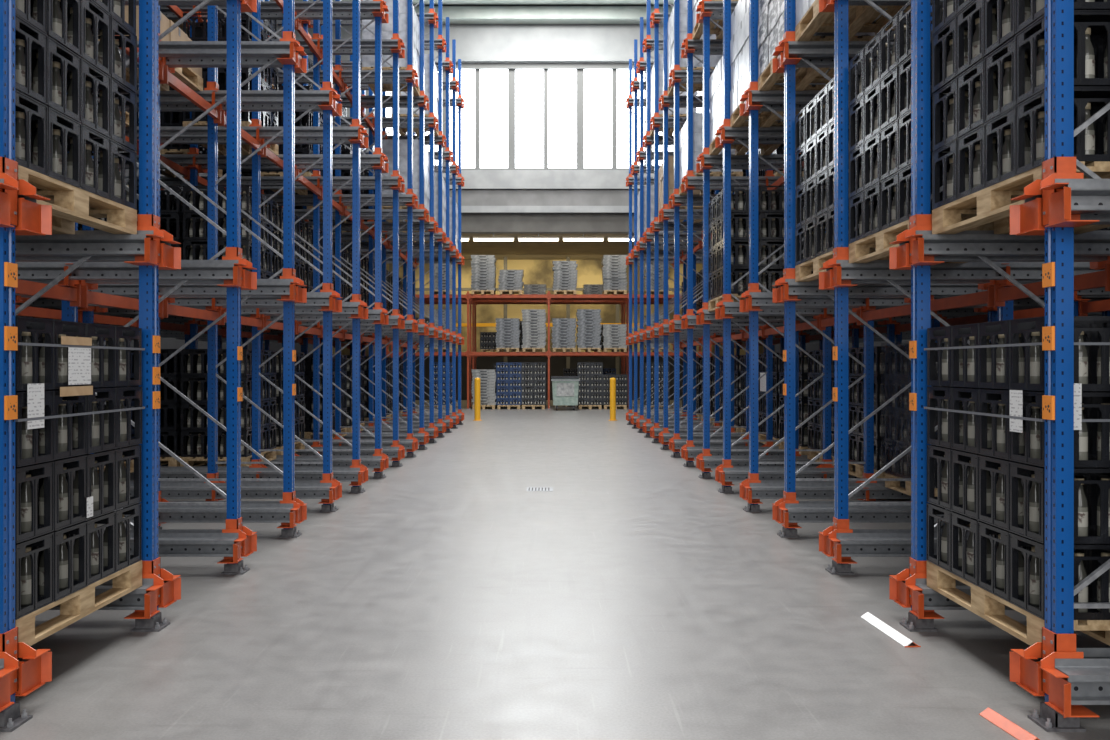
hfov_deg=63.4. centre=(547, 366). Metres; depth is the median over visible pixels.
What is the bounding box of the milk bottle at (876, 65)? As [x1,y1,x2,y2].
[875,51,877,79]
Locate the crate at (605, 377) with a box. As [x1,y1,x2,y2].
[603,375,614,380]
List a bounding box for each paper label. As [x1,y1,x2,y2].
[27,383,43,428]
[68,347,90,384]
[87,496,92,517]
[760,373,765,391]
[1010,390,1022,432]
[1074,383,1081,429]
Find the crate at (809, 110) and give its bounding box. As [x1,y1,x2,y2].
[805,96,854,144]
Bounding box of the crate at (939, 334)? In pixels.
[927,326,1000,385]
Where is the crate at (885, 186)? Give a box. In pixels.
[880,172,931,230]
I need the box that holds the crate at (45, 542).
[15,532,53,619]
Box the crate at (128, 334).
[63,326,141,385]
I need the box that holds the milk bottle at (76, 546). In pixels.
[73,537,78,578]
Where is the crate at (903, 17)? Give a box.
[897,0,972,64]
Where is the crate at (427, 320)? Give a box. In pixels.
[417,318,429,323]
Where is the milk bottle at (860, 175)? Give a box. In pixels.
[859,166,861,187]
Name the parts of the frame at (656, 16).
support rail, support rail, support rail, support rail, support rail, support rail, support rail, support rail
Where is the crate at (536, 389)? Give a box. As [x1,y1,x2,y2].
[534,387,545,392]
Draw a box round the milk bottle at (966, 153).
[965,152,968,190]
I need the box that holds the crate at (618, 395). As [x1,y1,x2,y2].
[616,393,627,398]
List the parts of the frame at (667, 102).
plate, support rail, support rail, support rail, support rail, support rail, support rail, support rail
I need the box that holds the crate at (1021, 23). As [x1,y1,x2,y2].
[1015,0,1109,33]
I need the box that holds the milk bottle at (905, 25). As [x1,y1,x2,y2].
[904,25,905,53]
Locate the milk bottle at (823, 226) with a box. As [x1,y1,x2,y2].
[823,226,824,250]
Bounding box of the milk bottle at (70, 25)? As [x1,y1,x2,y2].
[67,8,72,44]
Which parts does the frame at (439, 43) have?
support rail, support rail, support rail, support rail, support rail, support rail, support rail, support rail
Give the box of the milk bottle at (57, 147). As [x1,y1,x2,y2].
[53,129,61,174]
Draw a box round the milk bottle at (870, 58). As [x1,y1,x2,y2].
[870,58,874,83]
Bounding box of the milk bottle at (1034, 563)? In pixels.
[1030,546,1038,605]
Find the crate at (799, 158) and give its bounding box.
[795,146,825,190]
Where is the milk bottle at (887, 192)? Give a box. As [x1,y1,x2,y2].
[887,192,891,223]
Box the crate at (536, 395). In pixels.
[534,393,545,398]
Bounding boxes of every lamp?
[461,237,469,240]
[473,234,513,240]
[518,234,558,240]
[563,234,603,240]
[607,234,633,240]
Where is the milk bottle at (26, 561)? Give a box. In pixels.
[21,546,30,605]
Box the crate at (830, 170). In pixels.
[828,160,876,209]
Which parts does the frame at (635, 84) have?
support rail, support rail, support rail, support rail, support rail, support rail, support rail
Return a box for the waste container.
[551,376,579,410]
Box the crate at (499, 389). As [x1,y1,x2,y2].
[497,387,508,392]
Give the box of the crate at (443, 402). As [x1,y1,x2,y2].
[442,399,451,404]
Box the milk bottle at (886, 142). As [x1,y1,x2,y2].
[886,142,891,172]
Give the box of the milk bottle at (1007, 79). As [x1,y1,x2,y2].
[1003,61,1011,105]
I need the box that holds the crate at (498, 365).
[496,363,508,368]
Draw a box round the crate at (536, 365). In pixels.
[534,363,545,368]
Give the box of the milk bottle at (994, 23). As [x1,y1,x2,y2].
[992,8,996,43]
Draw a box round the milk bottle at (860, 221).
[859,212,861,234]
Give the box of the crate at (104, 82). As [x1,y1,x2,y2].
[31,58,110,137]
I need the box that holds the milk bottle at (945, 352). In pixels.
[942,338,947,380]
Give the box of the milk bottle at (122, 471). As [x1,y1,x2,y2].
[119,455,125,502]
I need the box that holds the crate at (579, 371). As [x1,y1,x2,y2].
[577,369,589,374]
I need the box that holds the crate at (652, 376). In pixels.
[644,375,653,380]
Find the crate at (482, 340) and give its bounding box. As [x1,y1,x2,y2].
[480,338,491,342]
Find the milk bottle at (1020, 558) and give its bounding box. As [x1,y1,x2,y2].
[1018,550,1023,594]
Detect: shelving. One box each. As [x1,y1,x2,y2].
[386,291,710,408]
[401,300,700,404]
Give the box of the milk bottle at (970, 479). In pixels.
[967,461,973,510]
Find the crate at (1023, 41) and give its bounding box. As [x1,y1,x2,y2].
[1015,10,1109,104]
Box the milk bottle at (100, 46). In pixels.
[98,30,102,64]
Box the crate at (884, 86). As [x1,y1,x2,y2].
[879,66,932,130]
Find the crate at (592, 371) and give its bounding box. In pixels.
[590,369,602,374]
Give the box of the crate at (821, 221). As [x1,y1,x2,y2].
[816,212,826,256]
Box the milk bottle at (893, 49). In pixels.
[892,34,894,64]
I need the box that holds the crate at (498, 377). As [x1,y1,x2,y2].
[496,375,508,380]
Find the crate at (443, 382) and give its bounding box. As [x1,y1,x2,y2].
[442,381,451,386]
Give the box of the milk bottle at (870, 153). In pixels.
[869,153,874,181]
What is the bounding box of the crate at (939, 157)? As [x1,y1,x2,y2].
[932,139,997,209]
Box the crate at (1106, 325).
[1099,323,1109,341]
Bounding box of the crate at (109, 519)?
[23,512,115,584]
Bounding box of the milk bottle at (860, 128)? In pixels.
[859,112,861,140]
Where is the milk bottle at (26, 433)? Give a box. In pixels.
[22,407,31,458]
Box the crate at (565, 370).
[563,368,574,373]
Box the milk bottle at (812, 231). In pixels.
[809,231,813,255]
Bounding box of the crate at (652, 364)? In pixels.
[644,363,653,368]
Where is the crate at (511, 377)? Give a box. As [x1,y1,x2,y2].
[509,375,520,380]
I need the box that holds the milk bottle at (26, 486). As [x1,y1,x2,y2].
[21,474,30,532]
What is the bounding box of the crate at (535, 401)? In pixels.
[533,399,545,404]
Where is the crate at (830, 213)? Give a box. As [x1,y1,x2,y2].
[827,204,876,252]
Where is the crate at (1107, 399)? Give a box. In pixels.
[1098,397,1109,418]
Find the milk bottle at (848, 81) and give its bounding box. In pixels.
[848,81,848,110]
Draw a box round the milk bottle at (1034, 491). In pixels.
[1029,474,1038,532]
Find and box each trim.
[264,0,673,4]
[308,56,653,60]
[388,214,700,231]
[413,6,672,23]
[442,170,653,189]
[450,190,639,205]
[461,206,633,213]
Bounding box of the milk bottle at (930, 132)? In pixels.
[930,132,931,154]
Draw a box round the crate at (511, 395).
[509,393,520,398]
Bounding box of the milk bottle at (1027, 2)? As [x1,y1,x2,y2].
[1025,0,1030,19]
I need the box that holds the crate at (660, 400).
[659,399,669,404]
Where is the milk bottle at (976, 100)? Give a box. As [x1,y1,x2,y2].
[973,81,979,122]
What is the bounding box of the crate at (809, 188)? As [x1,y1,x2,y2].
[805,177,854,222]
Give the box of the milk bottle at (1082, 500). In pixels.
[1074,478,1087,535]
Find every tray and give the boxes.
[429,267,451,269]
[429,273,451,275]
[429,276,451,278]
[429,309,451,311]
[429,345,451,347]
[434,279,451,281]
[434,282,451,284]
[434,285,451,287]
[471,255,494,257]
[471,258,496,262]
[471,261,494,263]
[471,264,495,266]
[471,267,495,269]
[471,270,495,272]
[471,276,495,278]
[471,279,495,281]
[471,282,495,285]
[471,285,495,287]
[471,381,495,383]
[471,384,495,386]
[471,387,495,389]
[471,390,495,392]
[471,399,495,401]
[472,273,495,276]
[472,288,495,291]
[472,369,495,371]
[472,372,495,374]
[472,375,495,377]
[472,378,495,380]
[472,393,495,395]
[472,396,495,398]
[472,401,495,404]
[495,318,519,320]
[495,327,519,329]
[495,336,519,338]
[495,339,519,341]
[496,321,520,323]
[496,324,519,326]
[496,330,520,333]
[496,333,519,335]
[496,342,519,344]
[496,345,520,347]
[498,276,522,279]
[498,279,522,281]
[498,285,522,288]
[498,288,522,291]
[499,270,523,272]
[499,273,523,276]
[499,282,523,285]
[521,309,544,311]
[521,345,544,347]
[522,312,546,314]
[522,315,545,317]
[522,318,545,320]
[522,321,545,323]
[522,324,545,326]
[522,327,545,329]
[522,330,546,332]
[522,333,546,335]
[522,336,546,338]
[522,339,545,341]
[522,342,546,344]
[523,290,545,292]
[524,284,545,286]
[524,287,546,289]
[551,333,574,335]
[551,339,574,341]
[551,345,575,347]
[552,261,576,264]
[552,267,576,270]
[552,288,575,291]
[552,318,575,320]
[552,321,575,323]
[552,327,575,329]
[552,330,575,332]
[552,336,575,338]
[552,342,575,344]
[553,273,577,275]
[553,276,576,278]
[553,279,576,281]
[553,282,576,284]
[553,285,576,287]
[553,324,576,326]
[554,264,577,266]
[554,270,577,272]
[576,312,599,315]
[576,315,600,318]
[576,321,600,324]
[576,327,600,329]
[576,333,600,336]
[576,339,600,341]
[576,342,599,344]
[577,309,600,311]
[577,318,601,320]
[577,324,601,326]
[577,330,601,332]
[577,336,600,338]
[577,345,601,347]
[582,290,602,293]
[583,284,602,286]
[583,287,602,289]
[601,261,625,264]
[601,330,626,332]
[602,255,627,257]
[602,258,626,260]
[602,267,625,269]
[602,270,626,273]
[602,273,626,275]
[602,276,626,279]
[602,279,626,281]
[602,285,626,287]
[602,288,626,290]
[602,324,626,327]
[602,327,626,329]
[602,333,626,336]
[602,342,625,344]
[603,264,626,267]
[603,282,627,284]
[603,336,627,338]
[603,339,626,341]
[603,345,627,347]
[644,345,669,347]
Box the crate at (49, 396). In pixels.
[15,391,54,466]
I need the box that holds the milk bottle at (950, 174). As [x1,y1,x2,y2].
[947,158,952,197]
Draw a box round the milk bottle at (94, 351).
[91,336,98,381]
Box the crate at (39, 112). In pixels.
[15,90,47,175]
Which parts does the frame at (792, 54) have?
plate, support rail, support rail, support rail, support rail, support rail, support rail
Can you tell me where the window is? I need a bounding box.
[386,63,702,169]
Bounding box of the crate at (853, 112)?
[849,96,910,152]
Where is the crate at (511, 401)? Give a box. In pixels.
[509,399,520,404]
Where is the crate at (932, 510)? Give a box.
[926,503,996,571]
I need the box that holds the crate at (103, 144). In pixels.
[32,124,110,199]
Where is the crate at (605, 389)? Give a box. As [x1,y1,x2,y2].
[603,387,609,392]
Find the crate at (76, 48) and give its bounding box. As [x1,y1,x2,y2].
[15,0,81,56]
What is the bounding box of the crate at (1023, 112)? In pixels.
[1015,86,1109,175]
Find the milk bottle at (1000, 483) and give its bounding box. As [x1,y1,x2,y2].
[996,467,1003,520]
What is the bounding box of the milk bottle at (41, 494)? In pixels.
[39,478,43,523]
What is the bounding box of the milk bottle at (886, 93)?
[886,93,891,120]
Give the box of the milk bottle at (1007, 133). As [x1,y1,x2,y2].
[1003,129,1010,174]
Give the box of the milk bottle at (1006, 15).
[1002,0,1010,36]
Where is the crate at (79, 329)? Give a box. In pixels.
[27,320,86,388]
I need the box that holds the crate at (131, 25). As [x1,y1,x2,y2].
[67,0,135,34]
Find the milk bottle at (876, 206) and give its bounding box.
[875,206,876,228]
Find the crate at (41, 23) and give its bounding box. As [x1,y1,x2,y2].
[15,0,46,33]
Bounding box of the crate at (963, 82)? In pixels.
[957,58,1036,137]
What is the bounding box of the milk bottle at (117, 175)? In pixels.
[114,158,120,197]
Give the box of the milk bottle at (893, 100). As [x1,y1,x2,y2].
[892,85,894,116]
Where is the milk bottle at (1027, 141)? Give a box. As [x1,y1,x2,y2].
[1025,122,1030,164]
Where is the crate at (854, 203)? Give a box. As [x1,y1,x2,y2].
[849,192,892,243]
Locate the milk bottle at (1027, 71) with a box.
[1025,52,1030,92]
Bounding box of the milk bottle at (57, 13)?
[53,0,61,36]
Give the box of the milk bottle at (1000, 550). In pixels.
[996,534,1003,588]
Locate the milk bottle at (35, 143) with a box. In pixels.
[32,122,37,165]
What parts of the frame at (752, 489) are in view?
plate, support rail, support rail, support rail, support rail, support rail, support rail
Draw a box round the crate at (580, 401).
[578,399,589,404]
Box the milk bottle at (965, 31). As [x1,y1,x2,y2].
[964,30,967,64]
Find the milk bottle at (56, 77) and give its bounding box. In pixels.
[52,61,60,105]
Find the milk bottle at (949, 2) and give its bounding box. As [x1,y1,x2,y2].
[947,0,953,16]
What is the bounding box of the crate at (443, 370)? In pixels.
[442,369,451,374]
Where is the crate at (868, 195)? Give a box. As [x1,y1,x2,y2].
[863,182,931,237]
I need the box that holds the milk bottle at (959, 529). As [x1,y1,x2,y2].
[958,524,961,565]
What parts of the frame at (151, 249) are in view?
support rail, support rail, support rail, plate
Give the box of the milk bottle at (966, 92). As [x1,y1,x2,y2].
[965,91,968,127]
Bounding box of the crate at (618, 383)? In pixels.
[616,381,627,386]
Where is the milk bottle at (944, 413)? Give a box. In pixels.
[942,396,947,441]
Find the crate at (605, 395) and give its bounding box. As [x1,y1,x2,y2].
[603,393,609,398]
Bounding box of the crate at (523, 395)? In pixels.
[521,393,533,398]
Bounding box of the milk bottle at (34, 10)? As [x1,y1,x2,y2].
[32,0,36,20]
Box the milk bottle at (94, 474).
[91,461,98,510]
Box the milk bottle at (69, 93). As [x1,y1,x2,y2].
[67,73,71,111]
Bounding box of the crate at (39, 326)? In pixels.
[15,316,54,390]
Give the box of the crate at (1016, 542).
[1009,532,1109,619]
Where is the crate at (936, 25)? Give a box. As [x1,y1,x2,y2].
[932,0,996,34]
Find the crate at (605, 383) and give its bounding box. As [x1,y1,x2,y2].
[603,381,609,386]
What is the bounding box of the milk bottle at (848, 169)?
[848,169,849,198]
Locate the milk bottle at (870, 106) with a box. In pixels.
[870,106,874,132]
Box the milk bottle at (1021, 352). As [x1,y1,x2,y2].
[1019,334,1024,382]
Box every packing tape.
[60,386,92,396]
[61,336,91,345]
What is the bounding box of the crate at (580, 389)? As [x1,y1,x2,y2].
[578,387,589,392]
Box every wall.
[95,84,248,348]
[249,5,833,353]
[332,257,762,399]
[848,340,962,347]
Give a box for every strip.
[861,612,920,646]
[979,707,1039,739]
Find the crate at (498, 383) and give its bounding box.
[496,381,508,386]
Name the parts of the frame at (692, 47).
plate, support rail, support rail, support rail, support rail, support rail, support rail, support rail, support rail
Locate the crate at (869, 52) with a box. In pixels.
[864,32,931,93]
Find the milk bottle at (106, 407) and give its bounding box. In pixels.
[104,401,107,442]
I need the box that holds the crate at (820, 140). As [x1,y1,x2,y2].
[816,127,854,175]
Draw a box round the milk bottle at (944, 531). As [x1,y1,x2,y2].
[941,522,946,561]
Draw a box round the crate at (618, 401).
[616,399,627,404]
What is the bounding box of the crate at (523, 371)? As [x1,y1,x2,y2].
[521,369,533,374]
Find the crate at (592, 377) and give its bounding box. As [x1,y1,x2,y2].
[590,375,602,380]
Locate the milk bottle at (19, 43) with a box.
[15,39,24,85]
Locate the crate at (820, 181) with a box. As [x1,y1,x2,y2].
[816,169,874,216]
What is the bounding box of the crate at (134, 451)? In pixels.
[69,445,141,509]
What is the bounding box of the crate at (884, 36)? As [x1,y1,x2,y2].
[879,14,932,80]
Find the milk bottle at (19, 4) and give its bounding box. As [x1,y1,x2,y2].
[15,0,23,11]
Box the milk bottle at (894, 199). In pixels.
[892,187,895,221]
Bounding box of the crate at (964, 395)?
[951,388,1035,453]
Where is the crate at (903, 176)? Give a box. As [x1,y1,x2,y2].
[898,161,948,223]
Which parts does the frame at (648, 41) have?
support rail, support rail, support rail, support rail, support rail, support rail, support rail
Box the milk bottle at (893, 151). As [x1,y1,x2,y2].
[891,136,895,169]
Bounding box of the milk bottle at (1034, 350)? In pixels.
[1030,332,1039,383]
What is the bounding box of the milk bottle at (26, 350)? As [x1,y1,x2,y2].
[22,332,31,383]
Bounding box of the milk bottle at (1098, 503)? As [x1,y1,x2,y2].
[1097,478,1109,535]
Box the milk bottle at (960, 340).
[959,338,962,380]
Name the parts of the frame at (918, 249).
plate, support rail, support rail, support rail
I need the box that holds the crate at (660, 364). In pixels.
[659,363,669,368]
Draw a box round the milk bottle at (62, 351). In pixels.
[58,334,66,382]
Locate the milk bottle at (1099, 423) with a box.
[1097,417,1100,459]
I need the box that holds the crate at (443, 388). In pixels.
[442,387,451,392]
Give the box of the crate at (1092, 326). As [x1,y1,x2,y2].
[1009,316,1109,390]
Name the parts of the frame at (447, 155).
support rail, support rail, support rail, support rail, support rail, support rail, support rail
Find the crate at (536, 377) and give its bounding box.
[534,375,545,380]
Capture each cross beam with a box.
[15,279,80,305]
[15,305,82,322]
[78,285,162,316]
[94,314,138,327]
[115,35,162,79]
[125,136,138,154]
[160,65,220,122]
[160,155,189,179]
[160,300,220,324]
[160,322,189,333]
[167,6,189,26]
[187,176,226,189]
[187,326,226,337]
[218,110,263,154]
[221,310,263,329]
[241,331,251,337]
[261,146,296,179]
[263,334,281,342]
[264,317,296,333]
[275,0,296,26]
[295,18,322,61]
[295,169,322,198]
[295,323,322,337]
[295,337,302,344]
[320,62,343,90]
[320,199,343,214]
[332,331,343,340]
[341,83,360,114]
[341,206,360,227]
[341,342,349,348]
[344,331,360,342]
[360,107,374,133]
[360,220,374,238]
[361,335,374,344]
[374,238,388,247]
[382,339,388,345]
[386,243,399,255]
[399,252,406,262]
[693,241,702,252]
[712,337,722,344]
[731,331,742,340]
[743,327,762,340]
[763,326,783,337]
[767,176,783,189]
[773,339,779,343]
[795,317,822,330]
[805,334,822,342]
[819,310,859,329]
[831,330,851,340]
[859,326,897,337]
[860,304,910,324]
[895,322,910,333]
[930,285,996,311]
[940,314,987,326]
[994,264,1109,305]
[1013,307,1044,318]
[1078,299,1109,315]
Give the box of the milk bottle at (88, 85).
[85,81,92,122]
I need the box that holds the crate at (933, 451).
[927,445,997,509]
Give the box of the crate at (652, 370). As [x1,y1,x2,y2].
[644,369,653,374]
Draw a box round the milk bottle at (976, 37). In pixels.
[972,18,979,58]
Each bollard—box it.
[473,378,481,420]
[608,378,616,420]
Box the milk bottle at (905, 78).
[905,78,906,107]
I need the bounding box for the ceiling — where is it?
[360,234,702,259]
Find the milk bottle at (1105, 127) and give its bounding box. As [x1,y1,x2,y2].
[1104,121,1106,153]
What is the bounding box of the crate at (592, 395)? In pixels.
[590,393,602,398]
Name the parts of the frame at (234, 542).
support rail, support rail, support rail, support rail, support rail, plate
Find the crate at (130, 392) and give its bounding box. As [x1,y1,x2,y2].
[63,386,141,447]
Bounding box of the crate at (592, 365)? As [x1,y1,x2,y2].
[590,363,602,368]
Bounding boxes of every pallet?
[15,560,141,645]
[18,165,136,233]
[97,460,133,472]
[98,36,202,90]
[120,112,128,126]
[136,149,221,176]
[160,456,196,465]
[171,20,207,36]
[180,448,275,465]
[183,121,278,154]
[261,172,312,194]
[264,442,304,454]
[300,428,346,438]
[307,206,363,222]
[347,422,364,431]
[361,415,389,422]
[362,67,419,95]
[382,205,429,222]
[391,114,438,135]
[434,290,451,293]
[434,348,451,351]
[471,290,495,293]
[472,405,496,408]
[481,349,503,351]
[496,348,519,351]
[497,405,520,408]
[500,290,522,293]
[522,405,544,408]
[523,348,544,351]
[553,348,574,351]
[554,290,575,293]
[577,348,600,351]
[578,405,601,408]
[602,290,626,293]
[602,348,626,351]
[602,405,626,408]
[644,290,668,293]
[650,114,686,135]
[658,205,702,222]
[668,67,714,95]
[679,172,742,194]
[692,0,738,38]
[708,294,744,311]
[709,121,783,154]
[730,85,825,126]
[758,36,874,90]
[758,434,778,445]
[773,171,803,175]
[779,442,818,454]
[795,0,910,40]
[795,250,888,281]
[807,448,854,465]
[848,461,884,477]
[849,218,993,262]
[885,473,937,496]
[926,561,1109,645]
[932,161,1109,233]
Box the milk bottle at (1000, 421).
[997,400,1004,451]
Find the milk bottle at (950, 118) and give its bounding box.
[947,98,953,137]
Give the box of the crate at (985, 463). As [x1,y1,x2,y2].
[978,455,1086,530]
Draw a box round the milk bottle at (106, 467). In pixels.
[104,464,107,503]
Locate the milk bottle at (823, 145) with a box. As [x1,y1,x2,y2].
[823,145,824,166]
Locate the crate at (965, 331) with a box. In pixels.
[951,323,1034,387]
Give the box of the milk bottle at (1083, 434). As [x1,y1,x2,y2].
[1079,407,1087,459]
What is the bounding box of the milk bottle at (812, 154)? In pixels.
[812,154,813,174]
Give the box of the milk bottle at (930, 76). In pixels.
[930,76,931,98]
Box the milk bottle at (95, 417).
[92,398,98,446]
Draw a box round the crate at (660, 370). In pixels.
[659,369,669,374]
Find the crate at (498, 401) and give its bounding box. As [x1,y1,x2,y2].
[496,399,508,404]
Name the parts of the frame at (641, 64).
support rail, support rail, support rail, support rail, support rail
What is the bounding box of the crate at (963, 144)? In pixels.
[957,124,1030,199]
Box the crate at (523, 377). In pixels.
[521,375,533,380]
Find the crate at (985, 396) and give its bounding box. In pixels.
[978,389,1086,459]
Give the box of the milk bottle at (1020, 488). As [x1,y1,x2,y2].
[1018,478,1023,523]
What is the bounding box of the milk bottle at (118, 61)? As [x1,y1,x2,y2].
[115,39,121,77]
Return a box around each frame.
[0,0,51,731]
[15,0,180,631]
[15,0,256,574]
[15,0,306,537]
[15,0,341,511]
[16,0,368,492]
[20,0,388,477]
[95,0,428,449]
[113,0,404,466]
[129,0,417,456]
[138,0,438,442]
[160,0,446,437]
[176,17,452,432]
[199,39,458,428]
[222,59,464,424]
[625,59,863,424]
[630,39,885,428]
[636,17,910,432]
[642,0,910,437]
[650,0,910,442]
[658,0,910,449]
[668,0,905,456]
[681,0,910,466]
[696,0,967,477]
[715,0,1101,492]
[739,0,1109,511]
[772,0,1109,537]
[819,0,1103,574]
[889,0,1109,631]
[1010,0,1109,731]
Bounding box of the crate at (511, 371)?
[509,369,520,374]
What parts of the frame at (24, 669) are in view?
support rail, plate, support rail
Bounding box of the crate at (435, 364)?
[429,363,437,368]
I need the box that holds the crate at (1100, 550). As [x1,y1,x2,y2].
[1099,544,1109,566]
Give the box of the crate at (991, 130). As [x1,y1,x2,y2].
[984,107,1076,188]
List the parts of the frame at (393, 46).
support rail, support rail, support rail, support rail, support rail, support rail, support rail, support rail, plate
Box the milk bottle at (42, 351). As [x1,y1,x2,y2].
[39,334,44,382]
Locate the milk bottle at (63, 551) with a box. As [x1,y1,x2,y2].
[59,534,67,588]
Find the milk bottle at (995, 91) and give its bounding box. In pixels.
[993,73,997,111]
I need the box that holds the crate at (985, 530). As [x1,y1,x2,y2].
[978,521,1086,601]
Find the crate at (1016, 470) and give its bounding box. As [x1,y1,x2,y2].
[1008,462,1109,543]
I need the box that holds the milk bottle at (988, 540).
[987,538,990,578]
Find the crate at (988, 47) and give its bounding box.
[983,0,1099,56]
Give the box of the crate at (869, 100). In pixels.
[864,82,933,141]
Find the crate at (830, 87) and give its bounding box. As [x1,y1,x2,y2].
[827,72,876,125]
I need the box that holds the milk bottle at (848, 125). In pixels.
[848,125,848,154]
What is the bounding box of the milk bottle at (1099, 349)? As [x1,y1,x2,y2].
[1097,337,1109,383]
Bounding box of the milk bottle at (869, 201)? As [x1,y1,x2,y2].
[869,201,874,230]
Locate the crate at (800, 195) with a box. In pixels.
[796,185,825,227]
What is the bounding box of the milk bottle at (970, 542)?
[967,524,973,574]
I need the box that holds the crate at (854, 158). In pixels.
[849,144,893,197]
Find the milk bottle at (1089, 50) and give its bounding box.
[1085,28,1094,77]
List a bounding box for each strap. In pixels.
[15,407,144,421]
[18,342,144,349]
[924,342,1109,349]
[924,407,1109,421]
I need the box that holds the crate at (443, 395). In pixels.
[442,393,451,398]
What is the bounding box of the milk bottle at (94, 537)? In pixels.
[91,523,98,574]
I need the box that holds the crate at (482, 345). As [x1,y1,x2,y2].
[480,343,491,348]
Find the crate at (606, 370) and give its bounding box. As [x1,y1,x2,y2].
[604,368,615,373]
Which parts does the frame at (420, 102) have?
support rail, support rail, support rail, support rail, support rail, support rail, support rail, plate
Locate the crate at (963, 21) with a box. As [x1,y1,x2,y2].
[956,0,1030,75]
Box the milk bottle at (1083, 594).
[1074,552,1087,611]
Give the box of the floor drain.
[527,487,552,490]
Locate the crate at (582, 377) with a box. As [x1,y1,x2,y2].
[577,375,589,380]
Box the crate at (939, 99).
[933,78,1030,151]
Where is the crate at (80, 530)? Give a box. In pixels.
[31,521,87,601]
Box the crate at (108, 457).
[26,450,115,519]
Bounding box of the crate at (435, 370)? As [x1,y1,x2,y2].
[429,369,437,374]
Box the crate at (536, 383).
[534,381,545,386]
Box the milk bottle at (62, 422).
[58,400,66,451]
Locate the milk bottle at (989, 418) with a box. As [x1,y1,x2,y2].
[987,403,991,447]
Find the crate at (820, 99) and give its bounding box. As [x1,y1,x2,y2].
[816,85,854,135]
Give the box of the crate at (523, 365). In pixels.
[521,363,533,368]
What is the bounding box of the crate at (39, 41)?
[15,14,47,104]
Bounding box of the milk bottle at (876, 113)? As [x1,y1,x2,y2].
[875,99,877,128]
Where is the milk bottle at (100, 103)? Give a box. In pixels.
[98,91,101,127]
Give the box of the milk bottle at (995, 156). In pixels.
[993,138,997,178]
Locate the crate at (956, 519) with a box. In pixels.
[950,512,1039,585]
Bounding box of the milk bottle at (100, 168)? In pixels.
[98,152,102,190]
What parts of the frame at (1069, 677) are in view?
plate, support rail, support rail, support rail, support rail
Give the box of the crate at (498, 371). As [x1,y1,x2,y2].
[496,369,508,374]
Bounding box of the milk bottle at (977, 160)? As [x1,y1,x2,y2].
[973,144,980,186]
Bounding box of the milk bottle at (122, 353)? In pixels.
[119,338,125,380]
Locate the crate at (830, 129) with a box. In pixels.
[827,116,876,167]
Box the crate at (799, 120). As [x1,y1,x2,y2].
[795,107,825,152]
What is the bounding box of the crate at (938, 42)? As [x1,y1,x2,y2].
[932,16,1003,92]
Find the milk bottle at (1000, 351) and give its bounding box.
[996,334,1004,382]
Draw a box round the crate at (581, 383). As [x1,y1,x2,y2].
[579,381,589,386]
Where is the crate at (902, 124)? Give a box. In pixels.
[897,105,974,170]
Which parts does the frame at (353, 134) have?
support rail, support rail, support rail, support rail, support rail, support rail, plate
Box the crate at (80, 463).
[15,455,87,530]
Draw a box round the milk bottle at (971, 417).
[968,398,974,446]
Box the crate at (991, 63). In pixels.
[984,36,1100,122]
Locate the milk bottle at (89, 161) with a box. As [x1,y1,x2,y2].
[86,144,92,186]
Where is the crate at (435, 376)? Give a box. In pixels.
[429,375,437,380]
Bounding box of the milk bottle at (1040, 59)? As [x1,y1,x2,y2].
[1036,39,1044,86]
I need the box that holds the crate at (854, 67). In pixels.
[849,48,893,106]
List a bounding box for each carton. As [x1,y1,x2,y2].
[98,6,168,40]
[169,20,187,40]
[188,37,201,76]
[362,0,406,12]
[362,13,406,30]
[362,31,406,48]
[362,49,406,67]
[382,68,419,87]
[382,140,418,155]
[382,172,418,188]
[382,189,418,204]
[385,156,424,176]
[392,84,429,98]
[392,99,429,114]
[403,215,437,226]
[413,7,415,28]
[413,24,415,45]
[413,41,415,61]
[413,57,416,78]
[416,14,419,37]
[416,31,419,55]
[416,49,418,69]
[424,54,429,68]
[424,69,429,83]
[424,146,426,163]
[424,177,426,195]
[424,193,426,208]
[425,163,426,179]
[427,151,429,169]
[427,182,429,199]
[427,198,429,214]
[429,173,437,186]
[429,187,437,200]
[434,76,435,94]
[434,201,437,214]
[436,82,438,101]
[644,186,653,198]
[644,199,653,211]
[644,212,673,224]
[650,67,652,86]
[650,98,651,115]
[652,78,653,94]
[658,166,660,184]
[658,182,660,199]
[658,197,660,214]
[659,54,662,68]
[659,69,662,83]
[659,84,696,97]
[659,102,696,114]
[661,162,662,180]
[661,179,662,195]
[667,48,670,71]
[667,65,686,88]
[668,15,670,36]
[668,31,670,52]
[668,156,679,171]
[668,172,679,188]
[668,189,699,204]
[671,7,673,28]
[671,23,673,47]
[671,43,673,63]
[679,0,686,12]
[679,13,686,30]
[679,31,715,48]
[679,49,722,67]
[679,127,682,150]
[679,146,682,168]
[680,166,681,184]
[682,159,685,177]
[683,120,686,144]
[683,140,686,161]
[686,152,741,172]
[692,0,697,10]
[693,1,718,28]
[693,113,702,131]
[693,132,734,151]
[709,70,714,100]
[710,93,714,122]
[710,117,758,144]
[715,58,720,90]
[715,83,720,114]
[715,107,720,136]
[721,56,722,80]
[721,79,722,105]
[721,105,782,124]
[730,28,737,65]
[730,81,760,115]
[731,3,737,38]
[731,55,737,89]
[738,0,745,25]
[738,16,745,53]
[738,43,745,79]
[738,71,744,104]
[745,0,758,40]
[745,57,825,89]
[746,0,748,11]
[746,37,758,66]
[758,5,768,48]
[759,0,766,17]
[759,36,830,76]
[768,0,777,34]
[769,22,777,62]
[778,0,795,18]
[778,3,874,45]
[796,0,886,25]
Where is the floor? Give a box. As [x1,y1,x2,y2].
[0,400,1109,739]
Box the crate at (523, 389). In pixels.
[521,386,533,392]
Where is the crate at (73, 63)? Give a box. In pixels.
[15,36,80,122]
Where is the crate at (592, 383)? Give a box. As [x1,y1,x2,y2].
[590,381,602,386]
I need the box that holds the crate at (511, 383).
[509,381,520,386]

